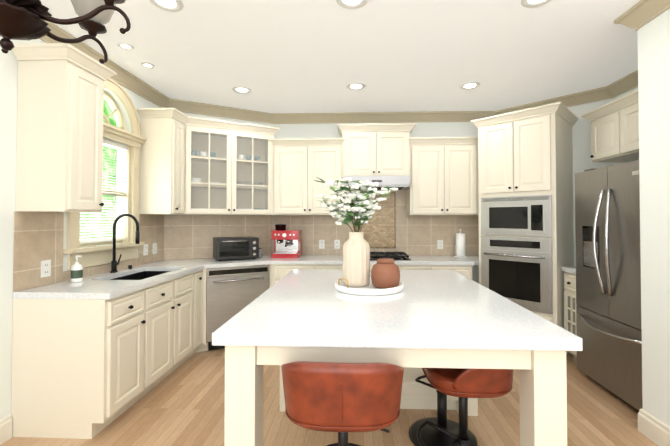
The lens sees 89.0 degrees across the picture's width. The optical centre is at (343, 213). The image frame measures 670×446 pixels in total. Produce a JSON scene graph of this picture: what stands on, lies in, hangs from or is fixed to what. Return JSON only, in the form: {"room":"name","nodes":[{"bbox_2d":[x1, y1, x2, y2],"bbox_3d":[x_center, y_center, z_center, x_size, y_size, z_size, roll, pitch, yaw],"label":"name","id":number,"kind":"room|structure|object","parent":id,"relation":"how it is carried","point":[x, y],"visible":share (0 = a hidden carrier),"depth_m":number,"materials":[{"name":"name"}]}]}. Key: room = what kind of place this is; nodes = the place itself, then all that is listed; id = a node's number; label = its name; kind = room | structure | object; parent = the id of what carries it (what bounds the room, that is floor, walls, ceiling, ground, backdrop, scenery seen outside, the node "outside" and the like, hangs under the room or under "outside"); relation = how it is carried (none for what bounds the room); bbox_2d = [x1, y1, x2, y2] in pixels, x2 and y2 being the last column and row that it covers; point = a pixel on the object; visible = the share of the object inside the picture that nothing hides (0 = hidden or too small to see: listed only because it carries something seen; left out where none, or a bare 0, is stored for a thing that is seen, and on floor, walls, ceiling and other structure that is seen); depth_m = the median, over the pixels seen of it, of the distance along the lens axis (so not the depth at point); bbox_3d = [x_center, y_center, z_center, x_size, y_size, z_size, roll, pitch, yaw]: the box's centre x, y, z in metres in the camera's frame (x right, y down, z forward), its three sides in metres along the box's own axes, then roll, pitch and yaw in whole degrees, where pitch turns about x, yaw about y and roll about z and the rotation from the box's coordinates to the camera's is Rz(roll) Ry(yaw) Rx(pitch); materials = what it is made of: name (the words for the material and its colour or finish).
{"room":"kitchen","nodes":[
{"label":"kitchen","id":0,"kind":"room"},
{"bbox_2d":[0,348,657,445],"bbox_3d":[0.270,1.458,1.075,5.470,0.100,7.280,0,-1,2],"label":"floor","id":1,"kind":"structure","parent":0,"point":[183,404],"depth_m":2.36,"materials":[{"name":"brown wood"}]},
{"bbox_2d":[11,286,150,438],"bbox_3d":[-1.800,0.988,2.361,0.628,0.878,0.390,0,-1,2],"label":"base cabinet","id":2,"kind":"object","parent":1,"relation":"on","point":[87,368],"depth_m":2.17,"materials":[{"name":"beige paint"}]},
{"bbox_2d":[147,272,194,392],"bbox_3d":[-1.777,0.997,2.938,0.628,0.878,0.765,0,-1,2],"label":"base cabinet","id":3,"kind":"object","parent":1,"relation":"on","point":[171,303],"depth_m":2.89,"materials":[{"name":"beige paint"}]},
{"bbox_2d":[195,269,202,348],"bbox_3d":[-1.758,1.005,3.419,0.628,0.878,0.197,0,-1,2],"label":"base cabinet","id":4,"kind":"object","parent":1,"relation":"on","point":[198,274],"depth_m":3.40,"materials":[{"name":"beige paint"}]},
{"bbox_2d":[194,264,273,352],"bbox_3d":[-1.331,1.013,3.916,1.210,0.878,0.608,0,-1,-28],"label":"base cabinet","id":5,"kind":"object","parent":1,"relation":"on","point":[203,346],"visible":0.08,"depth_m":3.52,"materials":[{"name":"beige paint"}]},
{"bbox_2d":[206,265,268,350],"bbox_3d":[-1.120,1.003,3.672,0.657,0.852,0.076,0,-1,-28],"label":"dishwasher","id":6,"kind":"object","parent":5,"relation":"in","point":[232,292],"visible":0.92,"depth_m":3.63,"materials":[{"name":"silver metal"}]},
{"bbox_2d":[274,264,313,283],"bbox_3d":[-0.562,1.016,4.142,0.473,0.878,0.628,0,-1,2],"label":"base cabinet","id":7,"kind":"object","parent":1,"relation":"on","point":[281,271],"depth_m":3.84,"materials":[{"name":"beige paint"}]},
{"bbox_2d":[13,255,575,299],"bbox_3d":[0.356,0.642,3.255,4.866,0.240,2.338,0,-1,2],"label":"countertop","id":8,"kind":"structure","parent":7,"relation":"on","point":[108,285],"depth_m":3.23,"materials":[{"name":"white stone"}]},
{"bbox_2d":[71,255,82,282],"bbox_3d":[-1.989,0.411,2.543,0.073,0.197,0.073,0,-1,2],"label":"soap bottle","id":9,"kind":"object","parent":8,"relation":"on","point":[76,272],"visible":1,"depth_m":2.52,"materials":[{"name":"white plastic"}]},
{"bbox_2d":[110,214,139,272],"bbox_3d":[-1.915,0.260,3.086,0.256,0.517,0.246,0,-1,2],"label":"faucet","id":10,"kind":"object","parent":8,"relation":"on","point":[114,263],"visible":1,"depth_m":2.99,"materials":[{"name":"black metal"}]},
{"bbox_2d":[213,236,258,260],"bbox_3d":[-1.257,0.407,3.985,0.460,0.250,0.376,0,-1,-28],"label":"toaster oven","id":11,"kind":"object","parent":8,"relation":"on","point":[227,248],"visible":1,"depth_m":3.85,"materials":[{"name":"black metal"}]},
{"bbox_2d":[271,224,301,257],"bbox_3d":[-0.685,0.333,4.183,0.345,0.405,0.401,0,-1,2],"label":"espresso machine","id":12,"kind":"object","parent":8,"relation":"on","point":[287,243],"visible":1,"depth_m":4.11,"materials":[{"name":"red metal"}]},
{"bbox_2d":[370,251,410,259],"bbox_3d":[0.396,0.506,4.112,0.760,0.056,0.500,0,-1,2],"label":"cooktop","id":13,"kind":"object","parent":8,"relation":"in","point":[374,255],"visible":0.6,"depth_m":3.93,"materials":[{"name":"black metal"}]},
{"bbox_2d":[454,229,466,257],"bbox_3d":[1.450,0.361,4.218,0.150,0.349,0.150,0,-1,2],"label":"paper towel holder","id":14,"kind":"object","parent":8,"relation":"on","point":[460,245],"visible":1,"depth_m":4.17,"materials":[{"name":"white paper"}]},
{"bbox_2d":[314,264,342,268],"bbox_3d":[-0.107,1.016,4.124,0.438,0.878,0.628,0,-1,2],"label":"base cabinet","id":15,"kind":"object","parent":1,"relation":"on","point":[316,266],"depth_m":3.83,"materials":[{"name":"beige paint"}]},
{"bbox_2d":[281,361,403,445],"bbox_3d":[-0.001,0.986,1.450,0.499,0.854,0.444,0,-1,2],"label":"stool","id":16,"kind":"object","parent":1,"relation":"on","point":[342,399],"visible":1,"depth_m":1.25,"materials":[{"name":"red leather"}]},
{"bbox_2d":[224,346,566,445],"bbox_3d":[0.237,0.993,2.265,1.410,0.866,1.720,0,-1,2],"label":"kitchen island","id":17,"kind":"object","parent":1,"relation":"on","point":[543,395],"visible":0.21,"depth_m":1.43,"materials":[{"name":"beige paint"}]},
{"bbox_2d":[212,269,582,350],"bbox_3d":[0.237,0.533,2.267,1.490,0.052,1.790,0,-1,2],"label":"island countertop","id":18,"kind":"structure","parent":17,"relation":"on","point":[438,309],"depth_m":1.59,"materials":[{"name":"white stone"}]},
{"bbox_2d":[335,277,403,295],"bbox_3d":[0.173,0.463,2.310,0.464,0.087,0.464,0,-1,2],"label":"tray","id":19,"kind":"object","parent":18,"relation":"on","point":[370,289],"visible":0.54,"depth_m":2.13,"materials":[{"name":"white ceramic"}]},
{"bbox_2d":[343,232,369,286],"bbox_3d":[0.089,0.310,2.346,0.187,0.365,0.187,0,-1,2],"label":"vase","id":20,"kind":"object","parent":19,"relation":"on","point":[356,259],"visible":0.98,"depth_m":2.27,"materials":[{"name":"beige ceramic"}]},
{"bbox_2d":[314,177,397,231],"bbox_3d":[0.091,-0.007,2.380,0.588,0.460,0.552,0,-1,2],"label":"flowers","id":21,"kind":"object","parent":20,"relation":"in","point":[358,212],"visible":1,"depth_m":2.29,"materials":[{"name":"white plant"}]},
{"bbox_2d":[371,258,399,288],"bbox_3d":[0.282,0.396,2.272,0.194,0.190,0.191,0,-1,2],"label":"jar","id":22,"kind":"object","parent":19,"relation":"on","point":[385,273],"visible":0.96,"depth_m":2.20,"materials":[{"name":"brown ceramic"}]},
{"bbox_2d":[398,265,433,269],"bbox_3d":[0.768,1.015,4.089,0.438,0.878,0.628,0,-1,2],"label":"base cabinet","id":23,"kind":"object","parent":1,"relation":"on","point":[401,267],"depth_m":3.79,"materials":[{"name":"beige paint"}]},
{"bbox_2d":[434,265,471,279],"bbox_3d":[1.213,1.015,4.071,0.453,0.878,0.628,0,-1,2],"label":"base cabinet","id":24,"kind":"object","parent":1,"relation":"on","point":[466,270],"depth_m":3.77,"materials":[{"name":"beige paint"}]},
{"bbox_2d":[417,368,513,445],"bbox_3d":[0.593,0.990,1.705,0.444,0.854,0.466,0,-1,2],"label":"stool","id":25,"kind":"object","parent":1,"relation":"on","point":[463,384],"visible":0.54,"depth_m":1.51,"materials":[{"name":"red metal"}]},
{"bbox_2d":[471,102,578,353],"bbox_3d":[2.012,0.200,3.780,0.757,2.500,0.882,1,-1,-45],"label":"tall cabinet","id":26,"kind":"object","parent":1,"relation":"on","point":[525,152],"visible":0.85,"depth_m":3.49,"materials":[{"name":"beige paint"}]},
{"bbox_2d":[481,195,551,236],"bbox_3d":[1.771,0.026,3.541,0.042,0.410,0.690,1,-1,-45],"label":"microwave","id":27,"kind":"object","parent":26,"relation":"in","point":[520,216],"visible":0.92,"depth_m":3.50,"materials":[{"name":"silver metal"}]},
{"bbox_2d":[481,236,552,313],"bbox_3d":[1.751,0.611,3.513,0.097,0.730,0.690,1,-1,-45],"label":"oven","id":28,"kind":"object","parent":26,"relation":"in","point":[518,270],"visible":0.9,"depth_m":3.46,"materials":[{"name":"silver metal"}]},
{"bbox_2d":[564,272,577,361],"bbox_3d":[2.463,1.002,3.226,0.654,0.878,0.240,0,-1,2],"label":"base cabinet","id":29,"kind":"object","parent":1,"relation":"on","point":[570,305],"visible":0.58,"depth_m":3.26,"materials":[{"name":"beige paint"}]},
{"bbox_2d":[575,160,642,411],"bbox_3d":[2.366,0.520,2.642,0.745,1.824,0.800,0,-1,2],"label":"refrigerator","id":30,"kind":"object","parent":1,"relation":"on","point":[608,273],"visible":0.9,"depth_m":2.62,"materials":[{"name":"silver metal"}]},
{"bbox_2d":[0,8,669,426],"bbox_3d":[0.270,0.028,1.097,5.150,2.760,6.960,0,-1,2],"label":"wall","id":31,"kind":"structure","parent":0,"point":[652,88],"depth_m":2.16,"materials":[{"name":"white paint"}]},
{"bbox_2d":[0,414,12,444],"bbox_3d":[-2.201,1.316,0.008,0.018,0.150,4.325,0,-1,2],"label":"baseboard","id":32,"kind":"structure","parent":31,"relation":"attached to","point":[6,423],"depth_m":2.13,"materials":[{"name":"white paint"}]},
{"bbox_2d":[13,212,63,291],"bbox_3d":[-2.111,0.249,2.373,0.006,0.517,0.365,0,-1,2],"label":"backsplash","id":33,"kind":"structure","parent":31,"relation":"attached to","point":[38,237],"depth_m":2.34,"materials":[{"name":"tile"}]},
{"bbox_2d":[41,260,50,277],"bbox_3d":[-2.102,0.389,2.408,0.008,0.116,0.072,0,-1,2],"label":"electrical outlet","id":34,"kind":"object","parent":33,"relation":"attached to","point":[45,268],"visible":1,"depth_m":2.40,"materials":[{"name":"white plastic"}]},
{"bbox_2d":[12,43,116,211],"bbox_3d":[-1.921,-0.542,2.365,0.387,1.060,0.438,0,-1,2],"label":"upper cabinet","id":35,"kind":"object","parent":31,"relation":"attached to","point":[59,156],"visible":0.98,"depth_m":2.21,"materials":[{"name":"beige paint"}]},
{"bbox_2d":[63,258,138,280],"bbox_3d":[-2.086,0.480,2.996,0.006,0.074,0.890,0,-1,2],"label":"backsplash","id":36,"kind":"structure","parent":31,"relation":"attached to","point":[95,270],"depth_m":2.94,"materials":[{"name":"tile"}]},
{"bbox_2d":[63,78,146,269],"bbox_3d":[-2.104,-0.377,3.010,0.175,1.630,0.900,0,-1,2],"label":"window","id":37,"kind":"structure","parent":31,"relation":"in","point":[127,248],"depth_m":3.22,"materials":[{"name":"beige wood"}]},
{"bbox_2d":[80,138,127,243],"bbox_3d":[-2.117,-0.204,3.008,0.036,0.905,0.566,0,-1,2],"label":"window blinds","id":38,"kind":"object","parent":37,"relation":"attached to","point":[114,144],"visible":0.6,"depth_m":3.06,"materials":[{"name":"white plastic"}]},
{"bbox_2d":[138,214,163,264],"bbox_3d":[-2.059,0.269,3.666,0.006,0.517,0.445,0,-1,2],"label":"backsplash","id":39,"kind":"structure","parent":31,"relation":"attached to","point":[151,228],"depth_m":3.65,"materials":[{"name":"tile"}]},
{"bbox_2d":[143,244,147,255],"bbox_3d":[-2.057,0.377,3.547,0.008,0.116,0.072,0,-1,2],"label":"electrical outlet","id":40,"kind":"object","parent":39,"relation":"attached to","point":[145,249],"depth_m":3.53,"materials":[{"name":"white plastic"}]},
{"bbox_2d":[153,243,156,253],"bbox_3d":[-2.050,0.379,3.707,0.008,0.116,0.072,0,-1,2],"label":"electrical outlet","id":41,"kind":"object","parent":39,"relation":"attached to","point":[154,244],"depth_m":3.69,"materials":[{"name":"white plastic"}]},
{"bbox_2d":[137,108,187,213],"bbox_3d":[-1.873,-0.523,3.578,0.387,1.060,0.367,0,-1,2],"label":"upper cabinet","id":42,"kind":"object","parent":31,"relation":"attached to","point":[161,172],"visible":0.98,"depth_m":3.46,"materials":[{"name":"beige paint"}]},
{"bbox_2d":[164,215,272,259],"bbox_3d":[-1.490,0.277,4.184,1.264,0.517,0.006,0,-1,-28],"label":"backsplash","id":43,"kind":"structure","parent":31,"relation":"attached to","point":[188,236],"depth_m":4.09,"materials":[{"name":"tile"}]},
{"bbox_2d":[182,116,279,214],"bbox_3d":[-1.356,-0.516,4.051,1.111,1.060,0.387,0,-1,-28],"label":"upper cabinet","id":44,"kind":"object","parent":31,"relation":"attached to","point":[230,171],"visible":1,"depth_m":4.04,"materials":[{"name":"beige paint"}]},
{"bbox_2d":[268,138,346,214],"bbox_3d":[-0.428,-0.442,4.280,0.960,0.920,0.387,0,-1,2],"label":"upper cabinet","id":45,"kind":"object","parent":31,"relation":"attached to","point":[301,165],"visible":0.88,"depth_m":4.13,"materials":[{"name":"beige paint"}]},
{"bbox_2d":[273,215,343,254],"bbox_3d":[-0.461,0.281,4.461,0.928,0.517,0.006,0,-1,2],"label":"backsplash","id":46,"kind":"structure","parent":31,"relation":"attached to","point":[315,229],"depth_m":4.45,"materials":[{"name":"tile"}]},
{"bbox_2d":[319,240,324,248],"bbox_3d":[-0.282,0.400,4.444,0.072,0.116,0.008,0,-1,2],"label":"electrical outlet","id":47,"kind":"object","parent":46,"relation":"attached to","point":[321,242],"depth_m":4.44,"materials":[{"name":"white plastic"}]},
{"bbox_2d":[334,240,339,248],"bbox_3d":[-0.082,0.400,4.436,0.072,0.116,0.008,0,-1,2],"label":"electrical outlet","id":48,"kind":"object","parent":46,"relation":"attached to","point":[337,244],"depth_m":4.43,"materials":[{"name":"white plastic"}]},
{"bbox_2d":[39,0,669,123],"bbox_3d":[0.270,-1.293,1.123,4.870,0.115,6.670,0,-1,2],"label":"crown molding","id":49,"kind":"structure","parent":31,"relation":"attached to","point":[638,15],"depth_m":3.92,"materials":[{"name":"beige wood"}]},
{"bbox_2d":[355,193,393,246],"bbox_3d":[0.408,0.085,4.422,0.500,0.690,0.006,0,-1,2],"label":"backsplash","id":50,"kind":"structure","parent":31,"relation":"attached to","point":[378,229],"depth_m":4.42,"materials":[{"name":"tile"}]},
{"bbox_2d":[344,189,405,252],"bbox_3d":[0.408,0.056,4.429,0.812,0.967,0.006,0,-1,2],"label":"backsplash","id":51,"kind":"structure","parent":31,"relation":"attached to","point":[400,220],"depth_m":4.41,"materials":[{"name":"tile"}]},
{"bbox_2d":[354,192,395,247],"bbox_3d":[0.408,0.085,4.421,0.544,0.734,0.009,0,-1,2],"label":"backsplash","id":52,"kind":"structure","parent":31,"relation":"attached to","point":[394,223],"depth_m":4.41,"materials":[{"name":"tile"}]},
{"bbox_2d":[337,123,415,177],"bbox_3d":[0.400,-0.748,4.236,0.930,0.630,0.417,0,-1,2],"label":"upper cabinet","id":53,"kind":"object","parent":31,"relation":"attached to","point":[383,149],"visible":0.98,"depth_m":4.07,"materials":[{"name":"beige paint"}]},
{"bbox_2d":[344,176,409,189],"bbox_3d":[0.398,-0.369,4.184,0.760,0.125,0.490,0,-1,2],"label":"range hood","id":54,"kind":"object","parent":53,"relation":"attached to","point":[401,182],"visible":0.54,"depth_m":3.94,"materials":[{"name":"silver metal"}]},
{"bbox_2d":[406,137,477,214],"bbox_3d":[1.209,-0.443,4.214,0.920,0.920,0.387,0,-1,2],"label":"upper cabinet","id":55,"kind":"object","parent":31,"relation":"attached to","point":[443,175],"visible":0.92,"depth_m":4.06,"materials":[{"name":"beige paint"}]},
{"bbox_2d":[406,215,478,255],"bbox_3d":[1.379,0.280,4.387,1.131,0.517,0.006,0,-1,2],"label":"backsplash","id":56,"kind":"structure","parent":31,"relation":"attached to","point":[424,233],"depth_m":4.39,"materials":[{"name":"tile"}]},
{"bbox_2d":[437,240,442,248],"bbox_3d":[1.247,0.400,4.383,0.072,0.116,0.008,0,-1,2],"label":"electrical outlet","id":57,"kind":"object","parent":56,"relation":"attached to","point":[439,242],"depth_m":4.38,"materials":[{"name":"white plastic"}]},
{"bbox_2d":[581,89,638,161],"bbox_3d":[2.580,-0.760,2.840,0.387,0.490,1.195,0,-1,2],"label":"upper cabinet","id":58,"kind":"object","parent":31,"relation":"attached to","point":[614,130],"visible":0.62,"depth_m":3.06,"materials":[{"name":"beige paint"}]},
{"bbox_2d":[638,409,669,445],"bbox_3d":[1.852,1.315,-0.038,0.018,0.150,4.558,0,-1,2],"label":"baseboard","id":59,"kind":"structure","parent":31,"relation":"attached to","point":[656,431],"depth_m":2.12,"materials":[{"name":"white paint"}]},
{"bbox_2d":[40,0,639,112],"bbox_3d":[0.270,-1.401,1.119,5.470,0.100,7.280,0,-1,2],"label":"ceiling","id":60,"kind":"structure","parent":0,"point":[296,56],"depth_m":2.79,"materials":[{"name":"white paint"}]},
{"bbox_2d":[0,0,130,63],"bbox_3d":[-0.950,-0.906,0.968,0.620,0.893,0.631,0,-1,2],"label":"chandelier","id":61,"kind":"object","parent":60,"relation":"hanging from","point":[23,19],"visible":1,"depth_m":1.00,"materials":[{"name":"brown metal"}]},
{"bbox_2d":[118,43,133,49],"bbox_3d":[-1.724,-1.322,2.699,0.110,0.010,0.110,0,-1,2],"label":"recessed light","id":62,"kind":"object","parent":60,"relation":"in","point":[125,46],"visible":1,"depth_m":2.70,"materials":[{"name":"white glass"}]},
{"bbox_2d":[141,62,154,68],"bbox_3d":[-1.741,-1.316,3.030,0.110,0.010,0.110,0,-1,2],"label":"recessed light","id":63,"kind":"object","parent":60,"relation":"in","point":[147,65],"visible":0.96,"depth_m":3.02,"materials":[{"name":"white plastic"}]},
{"bbox_2d":[149,0,183,11],"bbox_3d":[-1.116,-1.330,2.145,0.200,0.010,0.200,0,-1,2],"label":"recessed light","id":64,"kind":"object","parent":60,"relation":"in","point":[172,5],"visible":1,"depth_m":2.17,"materials":[{"name":"white plastic"}]},
{"bbox_2d":[232,86,251,93],"bbox_3d":[-1.077,-1.307,3.614,0.200,0.010,0.200,0,-1,2],"label":"recessed light","id":65,"kind":"object","parent":60,"relation":"in","point":[241,90],"visible":0.98,"depth_m":3.61,"materials":[{"name":"white plastic"}]},
{"bbox_2d":[336,0,367,8],"bbox_3d":[0.054,-1.331,2.118,0.200,0.010,0.200,0,-1,2],"label":"recessed light","id":66,"kind":"object","parent":60,"relation":"in","point":[351,4],"visible":1,"depth_m":2.16,"materials":[{"name":"white plastic"}]},
{"bbox_2d":[346,82,365,89],"bbox_3d":[0.130,-1.309,3.516,0.200,0.010,0.200,0,-1,2],"label":"recessed light","id":67,"kind":"object","parent":60,"relation":"in","point":[355,86],"visible":0.94,"depth_m":3.52,"materials":[{"name":"white plastic"}]},
{"bbox_2d":[460,82,479,89],"bbox_3d":[1.301,-1.309,3.499,0.200,0.010,0.200,0,-1,2],"label":"recessed light","id":68,"kind":"object","parent":60,"relation":"in","point":[469,85],"visible":1,"depth_m":3.49,"materials":[{"name":"white plastic"}]},
{"bbox_2d":[520,0,550,7],"bbox_3d":[1.205,-1.331,2.102,0.200,0.010,0.200,0,-1,2],"label":"recessed light","id":69,"kind":"object","parent":60,"relation":"in","point":[531,3],"visible":1,"depth_m":2.15,"materials":[{"name":"white glass"}]},
{"label":"outside","id":70,"kind":"structure","parent":0,"visible":0},
{"bbox_2d":[80,99,115,238],"bbox_3d":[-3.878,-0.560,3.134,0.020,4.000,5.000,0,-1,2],"label":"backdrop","id":71,"kind":"structure","parent":70,"point":[107,110],"depth_m":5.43,"materials":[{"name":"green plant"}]}
]}

